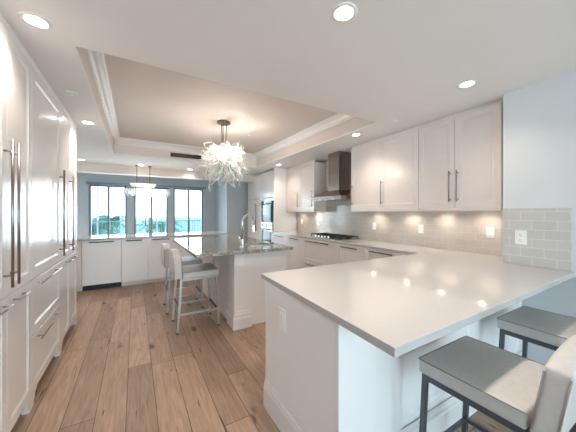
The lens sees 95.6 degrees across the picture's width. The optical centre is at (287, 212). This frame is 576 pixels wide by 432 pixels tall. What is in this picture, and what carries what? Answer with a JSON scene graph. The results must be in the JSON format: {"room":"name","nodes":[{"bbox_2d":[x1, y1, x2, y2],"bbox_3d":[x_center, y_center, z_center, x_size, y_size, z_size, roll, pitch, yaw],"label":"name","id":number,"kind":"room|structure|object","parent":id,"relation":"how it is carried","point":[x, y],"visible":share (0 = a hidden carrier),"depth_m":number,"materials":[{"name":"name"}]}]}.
{"room":"kitchen","nodes":[
{"label":"kitchen","id":0,"kind":"room"},
{"bbox_2d":[77,173,214,235],"bbox_3d":[-4.566,0.120,7.843,4.660,2.500,0.150,0,0,-30],"label":"wall","id":1,"kind":"structure","parent":0,"point":[82,178],"depth_m":7.75,"materials":[{"name":"paint"}]},
{"bbox_2d":[89,184,126,235],"bbox_3d":[-5.153,0.290,7.498,0.900,2.160,0.090,0,0,-30],"label":"window","id":2,"kind":"structure","parent":1,"relation":"in","point":[90,185],"depth_m":7.46,"materials":[{"name":"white metal"}]},
{"bbox_2d":[86,182,205,188],"bbox_3d":[-4.148,-0.815,7.960,3.220,0.050,0.069,0,0,-30],"label":"shade valance","id":3,"kind":"object","parent":1,"relation":"attached to","point":[86,182],"visible":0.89,"depth_m":7.99,"materials":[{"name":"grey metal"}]},
{"bbox_2d":[134,187,167,233],"bbox_3d":[-4.213,0.290,8.050,0.920,2.160,0.090,0,0,-30],"label":"window","id":4,"kind":"structure","parent":1,"relation":"in","point":[151,197],"depth_m":8.02,"materials":[{"name":"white metal"}]},
{"bbox_2d":[77,162,254,182],"bbox_3d":[-2.799,-1.015,6.648,6.500,0.270,0.300,0,0,-30],"label":"trim","id":5,"kind":"structure","parent":1,"relation":"attached to","point":[82,167],"depth_m":6.21,"materials":[{"name":"paint"}]},
{"bbox_2d":[174,188,202,232],"bbox_3d":[-3.281,0.290,8.597,0.920,2.160,0.090,0,0,-30],"label":"window","id":6,"kind":"structure","parent":1,"relation":"in","point":[187,189],"depth_m":8.57,"materials":[{"name":"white metal"}]},
{"bbox_2d":[215,181,229,235],"bbox_3d":[-2.202,0.120,8.516,0.100,2.500,1.680,0,0,-30],"label":"wall","id":7,"kind":"structure","parent":0,"point":[222,196],"depth_m":8.15,"materials":[{"name":"paint"}]},
{"bbox_2d":[230,182,247,236],"bbox_3d":[-1.004,0.120,8.292,1.740,2.500,0.080,0,0,-30],"label":"wall","id":8,"kind":"structure","parent":0,"point":[238,195],"depth_m":7.95,"materials":[{"name":"paint"}]},
{"bbox_2d":[0,0,575,175],"bbox_3d":[0.597,-1.230,1.799,5.550,0.320,11.500,0,0,-30],"label":"ceiling","id":9,"kind":"structure","parent":0,"point":[406,61],"depth_m":1.90,"materials":[{"name":"paint"}]},
{"bbox_2d":[18,11,52,29],"bbox_3d":[-1.407,-1.067,1.458,0.142,0.006,0.142,0,0,-30],"label":"recessed light","id":10,"kind":"object","parent":9,"relation":"in","point":[34,20],"visible":1,"depth_m":1.45,"materials":[{"name":"paint"}]},
{"bbox_2d":[64,91,78,95],"bbox_3d":[-1.941,-1.062,2.340,0.100,0.016,0.100,0,0,-30],"label":"sprinkler cover","id":11,"kind":"object","parent":9,"relation":"attached to","point":[71,93],"visible":1,"depth_m":2.32,"materials":[{"name":"paint"}]},
{"bbox_2d":[80,120,94,124],"bbox_3d":[-2.380,-1.067,3.102,0.142,0.006,0.142,0,0,-30],"label":"recessed light","id":12,"kind":"object","parent":9,"relation":"in","point":[82,121],"visible":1,"depth_m":3.09,"materials":[{"name":"paint"}]},
{"bbox_2d":[123,165,169,197],"bbox_3d":[-3.251,-0.715,6.035,0.933,0.710,0.260,0,0,-30],"label":"crystal chandelier","id":13,"kind":"object","parent":9,"relation":"hanging from","point":[161,192],"visible":1,"depth_m":5.94,"materials":[{"name":"glass"}]},
{"bbox_2d":[170,152,200,158],"bbox_3d":[-2.112,-1.173,5.418,0.600,0.085,0.016,0,0,-30],"label":"ceiling vent","id":14,"kind":"object","parent":9,"relation":"in","point":[180,155],"visible":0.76,"depth_m":5.40,"materials":[{"name":"metal"}]},
{"bbox_2d":[85,49,353,159],"bbox_3d":[-1.056,-1.315,3.954,2.840,0.110,3.610,0,0,-30],"label":"trim","id":15,"kind":"structure","parent":9,"relation":"attached to","point":[96,59],"depth_m":4.05,"materials":[{"name":"paint"}]},
{"bbox_2d":[195,120,249,191],"bbox_3d":[-0.976,-0.845,3.932,0.748,1.049,0.841,0,0,3],"label":"glass chandelier","id":16,"kind":"object","parent":9,"relation":"hanging from","point":[222,157],"visible":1,"depth_m":3.85,"materials":[{"name":"white glass"}]},
{"bbox_2d":[331,2,357,22],"bbox_3d":[0.300,-1.067,1.399,0.142,0.006,0.142,0,0,-30],"label":"recessed light","id":17,"kind":"object","parent":9,"relation":"in","point":[345,12],"visible":1,"depth_m":1.39,"materials":[{"name":"paint"}]},
{"bbox_2d":[457,80,477,87],"bbox_3d":[1.490,-1.067,2.173,0.142,0.006,0.142,0,0,-30],"label":"recessed light","id":18,"kind":"object","parent":9,"relation":"in","point":[468,83],"visible":1,"depth_m":2.17,"materials":[{"name":"paint"}]},
{"bbox_2d":[11,279,569,431],"bbox_3d":[0.036,1.400,2.804,5.500,0.060,13.800,0,0,-30],"label":"floor","id":19,"kind":"structure","parent":0,"point":[123,366],"depth_m":2.23,"materials":[{"name":"brown wood"}]},
{"bbox_2d":[0,12,31,431],"bbox_3d":[-1.854,0.150,1.306,0.723,2.440,0.820,0,0,-30],"label":"tall cabinet","id":20,"kind":"object","parent":19,"relation":"on","point":[15,61],"visible":1,"depth_m":1.55,"materials":[{"name":"paint"}]},
{"bbox_2d":[30,60,64,408],"bbox_3d":[-2.270,0.150,2.016,0.724,2.440,0.825,0,0,-30],"label":"tall cabinet","id":21,"kind":"object","parent":19,"relation":"on","point":[46,108],"visible":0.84,"depth_m":2.10,"materials":[{"name":"paint"}]},
{"bbox_2d":[60,103,77,351],"bbox_3d":[-2.687,0.150,2.725,0.723,2.440,0.820,0,0,-30],"label":"tall cabinet","id":22,"kind":"object","parent":19,"relation":"on","point":[68,302],"visible":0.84,"depth_m":2.83,"materials":[{"name":"paint"}]},
{"bbox_2d":[76,241,81,291],"bbox_3d":[-3.922,0.928,4.609,0.520,0.884,0.600,0,0,-30],"label":"base cabinet","id":23,"kind":"object","parent":19,"relation":"on","point":[79,243],"visible":0.24,"depth_m":4.47,"materials":[{"name":"paint"}]},
{"bbox_2d":[82,239,121,290],"bbox_3d":[-3.436,0.928,4.869,0.570,0.884,0.644,0,0,-30],"label":"dishwasher","id":24,"kind":"object","parent":19,"relation":"on","point":[101,259],"visible":0.81,"depth_m":4.63,"materials":[{"name":"paint"}]},
{"bbox_2d":[122,238,147,285],"bbox_3d":[-3.002,0.928,5.123,0.430,0.884,0.644,0,0,-30],"label":"base cabinet","id":25,"kind":"object","parent":19,"relation":"on","point":[134,251],"visible":0.9,"depth_m":4.89,"materials":[{"name":"paint"}]},
{"bbox_2d":[148,237,174,282],"bbox_3d":[-2.612,0.928,5.352,0.470,0.884,0.644,0,0,-30],"label":"base cabinet","id":26,"kind":"object","parent":19,"relation":"on","point":[156,270],"visible":0.68,"depth_m":5.07,"materials":[{"name":"paint"}]},
{"bbox_2d":[161,243,203,313],"bbox_3d":[-1.552,0.904,3.820,0.532,0.932,0.458,0,0,-30],"label":"counter stool","id":27,"kind":"object","parent":19,"relation":"on","point":[165,247],"visible":0.73,"depth_m":3.69,"materials":[{"name":"beige leather"}]},
{"bbox_2d":[169,249,219,334],"bbox_3d":[-1.162,0.904,3.225,0.532,0.932,0.458,0,0,-30],"label":"counter stool","id":28,"kind":"object","parent":19,"relation":"on","point":[177,270],"visible":1,"depth_m":3.09,"materials":[{"name":"beige leather"}]},
{"bbox_2d":[174,235,221,279],"bbox_3d":[-1.998,0.928,5.712,0.950,0.884,0.644,0,0,-30],"label":"base cabinet","id":29,"kind":"object","parent":19,"relation":"on","point":[183,252],"visible":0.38,"depth_m":5.34,"materials":[{"name":"paint"}]},
{"bbox_2d":[77,231,230,240],"bbox_3d":[-2.763,0.468,5.312,3.230,0.035,0.700,0,0,-30],"label":"countertop","id":30,"kind":"structure","parent":29,"relation":"on","point":[178,234],"depth_m":5.11,"materials":[{"name":"white stone"}]},
{"bbox_2d":[145,215,152,233],"bbox_3d":[-2.857,0.254,5.347,0.086,0.391,0.251,0,0,-5],"label":"faucet","id":31,"kind":"object","parent":30,"relation":"on","point":[150,229],"visible":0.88,"depth_m":5.43,"materials":[{"name":"silver metal"}]},
{"bbox_2d":[202,245,285,330],"bbox_3d":[-0.765,0.925,3.970,0.732,0.889,1.776,0,0,-30],"label":"kitchen island","id":32,"kind":"object","parent":19,"relation":"on","point":[241,289],"visible":0.59,"depth_m":3.22,"materials":[{"name":"paint"}]},
{"bbox_2d":[173,235,292,257],"bbox_3d":[-0.939,0.460,3.878,1.205,0.039,1.920,0,0,-30],"label":"island countertop","id":33,"kind":"structure","parent":32,"relation":"on","point":[198,247],"depth_m":3.38,"materials":[{"name":"stone"}]},
{"bbox_2d":[239,214,254,247],"bbox_3d":[-0.528,0.229,3.382,0.086,0.421,0.261,0,0,35],"label":"faucet","id":34,"kind":"object","parent":33,"relation":"on","point":[251,216],"visible":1,"depth_m":3.30,"materials":[{"name":"silver metal"}]},
{"bbox_2d":[244,242,273,246],"bbox_3d":[-0.419,0.460,3.638,0.358,0.037,0.418,0,0,-30],"label":"prep sink","id":35,"kind":"object","parent":33,"relation":"in","point":[254,243],"visible":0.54,"depth_m":3.83,"materials":[{"name":"metal"}]},
{"bbox_2d":[238,256,242,265],"bbox_3d":[-0.558,0.570,3.075,0.070,0.115,0.010,0,0,-30],"label":"wall outlet","id":36,"kind":"object","parent":32,"relation":"attached to","point":[240,258],"visible":1,"depth_m":3.07,"materials":[{"name":"plastic"}]},
{"bbox_2d":[248,174,260,239],"bbox_3d":[-0.731,0.170,7.566,0.652,2.400,1.078,0,0,-28],"label":"tall cabinet","id":37,"kind":"object","parent":19,"relation":"on","point":[254,188],"visible":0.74,"depth_m":7.34,"materials":[{"name":"paint"}]},
{"bbox_2d":[261,167,295,231],"bbox_3d":[-0.275,0.150,6.702,0.642,2.440,0.872,0,0,-28],"label":"tall cabinet","id":38,"kind":"object","parent":19,"relation":"on","point":[273,182],"visible":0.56,"depth_m":6.30,"materials":[{"name":"paint"}]},
{"bbox_2d":[260,222,273,241],"bbox_3d":[-0.553,0.530,6.575,0.091,0.560,0.720,0,0,-28],"label":"wall oven","id":39,"kind":"object","parent":38,"relation":"in","point":[266,228],"visible":0.82,"depth_m":6.55,"materials":[{"name":"metal"}]},
{"bbox_2d":[260,200,273,221],"bbox_3d":[-0.553,-0.025,6.575,0.091,0.530,0.720,0,0,-28],"label":"microwave oven","id":40,"kind":"object","parent":38,"relation":"in","point":[267,207],"visible":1,"depth_m":6.50,"materials":[{"name":"silver glass"}]},
{"bbox_2d":[271,234,286,269],"bbox_3d":[-0.006,0.928,5.875,0.554,0.884,0.739,0,0,-30],"label":"base cabinet","id":41,"kind":"object","parent":19,"relation":"on","point":[275,238],"visible":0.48,"depth_m":5.70,"materials":[{"name":"paint"}]},
{"bbox_2d":[287,236,301,269],"bbox_3d":[0.323,0.928,5.315,0.554,0.884,0.559,0,0,-30],"label":"base cabinet","id":42,"kind":"object","parent":19,"relation":"on","point":[294,257],"visible":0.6,"depth_m":5.20,"materials":[{"name":"paint"}]},
{"bbox_2d":[302,238,336,267],"bbox_3d":[0.718,0.928,4.642,0.554,0.884,0.999,0,0,-30],"label":"base cabinet","id":43,"kind":"object","parent":19,"relation":"on","point":[314,252],"visible":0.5,"depth_m":4.53,"materials":[{"name":"paint"}]},
{"bbox_2d":[337,244,364,263],"bbox_3d":[1.117,0.928,3.961,0.554,0.884,0.579,0,0,-30],"label":"base cabinet","id":44,"kind":"object","parent":19,"relation":"on","point":[345,253],"visible":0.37,"depth_m":3.87,"materials":[{"name":"paint"}]},
{"bbox_2d":[365,248,395,259],"bbox_3d":[1.388,0.928,3.499,0.554,0.884,0.489,0,0,-30],"label":"base cabinet","id":45,"kind":"object","parent":19,"relation":"on","point":[369,253],"visible":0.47,"depth_m":3.42,"materials":[{"name":"paint"}]},
{"bbox_2d":[264,281,521,431],"bbox_3d":[0.925,0.928,2.035,2.085,0.884,0.786,0,0,-30],"label":"base cabinet","id":46,"kind":"object","parent":19,"relation":"on","point":[322,376],"visible":0.45,"depth_m":1.42,"materials":[{"name":"paint"}]},
{"bbox_2d":[279,307,285,332],"bbox_3d":[-0.038,0.670,1.636,0.010,0.135,0.085,0,0,-30],"label":"wall outlet","id":47,"kind":"object","parent":46,"relation":"attached to","point":[282,313],"visible":1,"depth_m":1.62,"materials":[{"name":"plastic"}]},
{"bbox_2d":[261,231,575,357],"bbox_3d":[0.283,0.468,3.682,2.725,0.035,4.929,0,0,-30],"label":"countertop","id":48,"kind":"structure","parent":46,"relation":"on","point":[399,305],"depth_m":1.54,"materials":[{"name":"white stone"}]},
{"bbox_2d":[308,233,359,240],"bbox_3d":[0.785,0.423,4.659,0.470,0.052,0.918,0,0,-30],"label":"gas cooktop","id":49,"kind":"object","parent":48,"relation":"in","point":[339,237],"visible":1,"depth_m":4.52,"materials":[{"name":"metal"}]},
{"bbox_2d":[418,334,575,431],"bbox_3d":[0.955,0.920,1.162,0.458,0.900,0.550,0,0,-30],"label":"counter stool","id":50,"kind":"object","parent":19,"relation":"on","point":[520,393],"visible":1,"depth_m":1.07,"materials":[{"name":"beige leather"}]},
{"bbox_2d":[497,306,575,357],"bbox_3d":[1.721,0.920,1.642,0.458,0.900,0.550,0,0,-30],"label":"counter stool","id":51,"kind":"object","parent":19,"relation":"on","point":[546,329],"visible":0.7,"depth_m":1.66,"materials":[{"name":"beige leather"}]},
{"bbox_2d":[296,160,495,255],"bbox_3d":[0.874,0.150,5.362,0.122,2.440,6.750,0,0,-28],"label":"wall","id":52,"kind":"structure","parent":0,"point":[344,202],"depth_m":5.26,"materials":[{"name":"paint"}]},
{"bbox_2d":[286,160,325,211],"bbox_3d":[0.353,-0.542,5.845,0.329,1.056,1.208,0,0,-27],"label":"upper cabinet","id":53,"kind":"object","parent":52,"relation":"attached to","point":[307,180],"visible":0.98,"depth_m":5.54,"materials":[{"name":"paint"}]},
{"bbox_2d":[304,151,350,200],"bbox_3d":[0.800,-0.644,4.732,0.565,0.852,1.000,0,0,-27],"label":"range hood","id":54,"kind":"object","parent":52,"relation":"attached to","point":[339,162],"visible":0.9,"depth_m":4.60,"materials":[{"name":"metal"}]},
{"bbox_2d":[350,125,419,211],"bbox_3d":[1.422,-0.542,3.793,0.328,1.056,1.220,0,0,-28],"label":"upper cabinet","id":55,"kind":"object","parent":52,"relation":"attached to","point":[384,170],"visible":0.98,"depth_m":3.63,"materials":[{"name":"paint"}]},
{"bbox_2d":[297,205,502,255],"bbox_3d":[1.244,0.160,4.512,0.010,0.579,4.400,0,0,-28],"label":"backsplash","id":56,"kind":"structure","parent":52,"relation":"attached to","point":[465,231],"depth_m":3.50,"materials":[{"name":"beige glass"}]},
{"bbox_2d":[418,225,423,232],"bbox_3d":[1.770,0.220,3.478,0.010,0.115,0.075,0,0,-27],"label":"wall outlet","id":57,"kind":"object","parent":56,"relation":"attached to","point":[420,227],"visible":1,"depth_m":3.47,"materials":[{"name":"plastic"}]},
{"bbox_2d":[486,227,493,237],"bbox_3d":[2.142,0.215,2.764,0.009,0.115,0.075,0,0,-27],"label":"wall outlet","id":58,"kind":"object","parent":56,"relation":"attached to","point":[489,230],"visible":1,"depth_m":2.77,"materials":[{"name":"plastic"}]},
{"bbox_2d":[418,98,502,210],"bbox_3d":[1.902,-0.542,2.870,0.328,1.056,0.856,0,0,-28],"label":"upper cabinet","id":59,"kind":"object","parent":52,"relation":"attached to","point":[461,153],"visible":0.95,"depth_m":2.73,"materials":[{"name":"paint"}]},
{"bbox_2d":[503,71,575,364],"bbox_3d":[3.558,0.150,0.091,0.470,2.440,5.555,0,0,-30],"label":"wall","id":60,"kind":"structure","parent":0,"point":[539,119],"depth_m":2.12,"materials":[{"name":"paint"}]},
{"bbox_2d":[503,208,570,270],"bbox_3d":[2.055,0.206,2.180,0.008,0.485,0.430,0,0,-30],"label":"backsplash","id":61,"kind":"structure","parent":60,"relation":"attached to","point":[548,230],"depth_m":2.15,"materials":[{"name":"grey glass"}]},
{"bbox_2d":[515,230,526,244],"bbox_3d":[2.004,0.215,2.248,0.009,0.120,0.080,0,0,-30],"label":"wall outlet","id":62,"kind":"object","parent":61,"relation":"attached to","point":[520,236],"visible":1,"depth_m":2.25,"materials":[{"name":"plastic"}]},
{"bbox_3d":[-4.388,1.450,9.455,10.000,0.140,2.450,0,0,-30],"label":"floor","id":63,"kind":"structure","parent":0,"visible":0},
{"bbox_2d":[97,187,97,234],"bbox_3d":[-6.804,0.065,9.324,0.050,2.630,0.050,0,0,-30],"label":"post","id":64,"kind":"object","parent":63,"relation":"on","point":[97,187],"visible":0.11,"depth_m":9.30,"materials":[{"name":"white metal"}]},
{"bbox_2d":[120,188,121,234],"bbox_3d":[-6.200,0.065,9.678,0.050,2.630,0.050,0,0,-30],"label":"post","id":65,"kind":"object","parent":63,"relation":"on","point":[120,188],"visible":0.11,"depth_m":9.66,"materials":[{"name":"white metal"}]},
{"bbox_2d":[92,220,200,234],"bbox_3d":[-5.122,0.795,10.212,8.500,0.970,0.060,0,0,-30],"label":"balcony railing","id":66,"kind":"object","parent":63,"relation":"on","point":[153,220],"visible":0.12,"depth_m":10.19,"materials":[{"name":"metal"}]},
{"bbox_2d":[156,189,157,232],"bbox_3d":[-5.165,0.065,10.286,0.050,2.630,0.050,0,0,-30],"label":"post","id":67,"kind":"object","parent":63,"relation":"on","point":[156,189],"visible":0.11,"depth_m":10.26,"materials":[{"name":"white metal"}]},
{"bbox_2d":[193,191,194,231],"bbox_3d":[-3.957,0.065,10.994,0.050,2.630,0.050,0,0,-30],"label":"post","id":68,"kind":"object","parent":63,"relation":"on","point":[193,191],"visible":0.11,"depth_m":10.97,"materials":[{"name":"white metal"}]},
{"label":"outside","id":69,"kind":"structure","parent":0,"visible":0},
{"bbox_3d":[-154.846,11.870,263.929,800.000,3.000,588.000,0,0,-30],"label":"ground","id":70,"kind":"structure","parent":69,"visible":0},
{"bbox_2d":[92,220,124,235],"bbox_3d":[-8.812,5.352,11.734,2.923,10.047,2.647,0,0,-30],"label":"palm tree","id":71,"kind":"object","parent":70,"relation":"on","point":[94,225],"visible":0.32,"depth_m":11.56,"materials":[{"name":"green plant"}]},
{"bbox_2d":[92,214,136,234],"bbox_3d":[-10.955,5.249,16.142,2.792,10.252,2.724,0,0,3],"label":"palm tree","id":72,"kind":"object","parent":70,"relation":"on","point":[101,217],"visible":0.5,"depth_m":15.75,"materials":[{"name":"green plant"}]},
{"bbox_2d":[93,217,200,234],"bbox_3d":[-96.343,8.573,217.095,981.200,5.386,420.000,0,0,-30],"label":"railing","id":73,"kind":"object","parent":70,"relation":"on","point":[143,230],"visible":0.05,"depth_m":166.41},
{"bbox_2d":[137,220,183,233],"bbox_3d":[-7.996,5.420,16.728,3.039,9.910,2.775,0,0,12],"label":"palm tree","id":74,"kind":"object","parent":70,"relation":"on","point":[176,224],"visible":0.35,"depth_m":16.19,"materials":[{"name":"green plant"}]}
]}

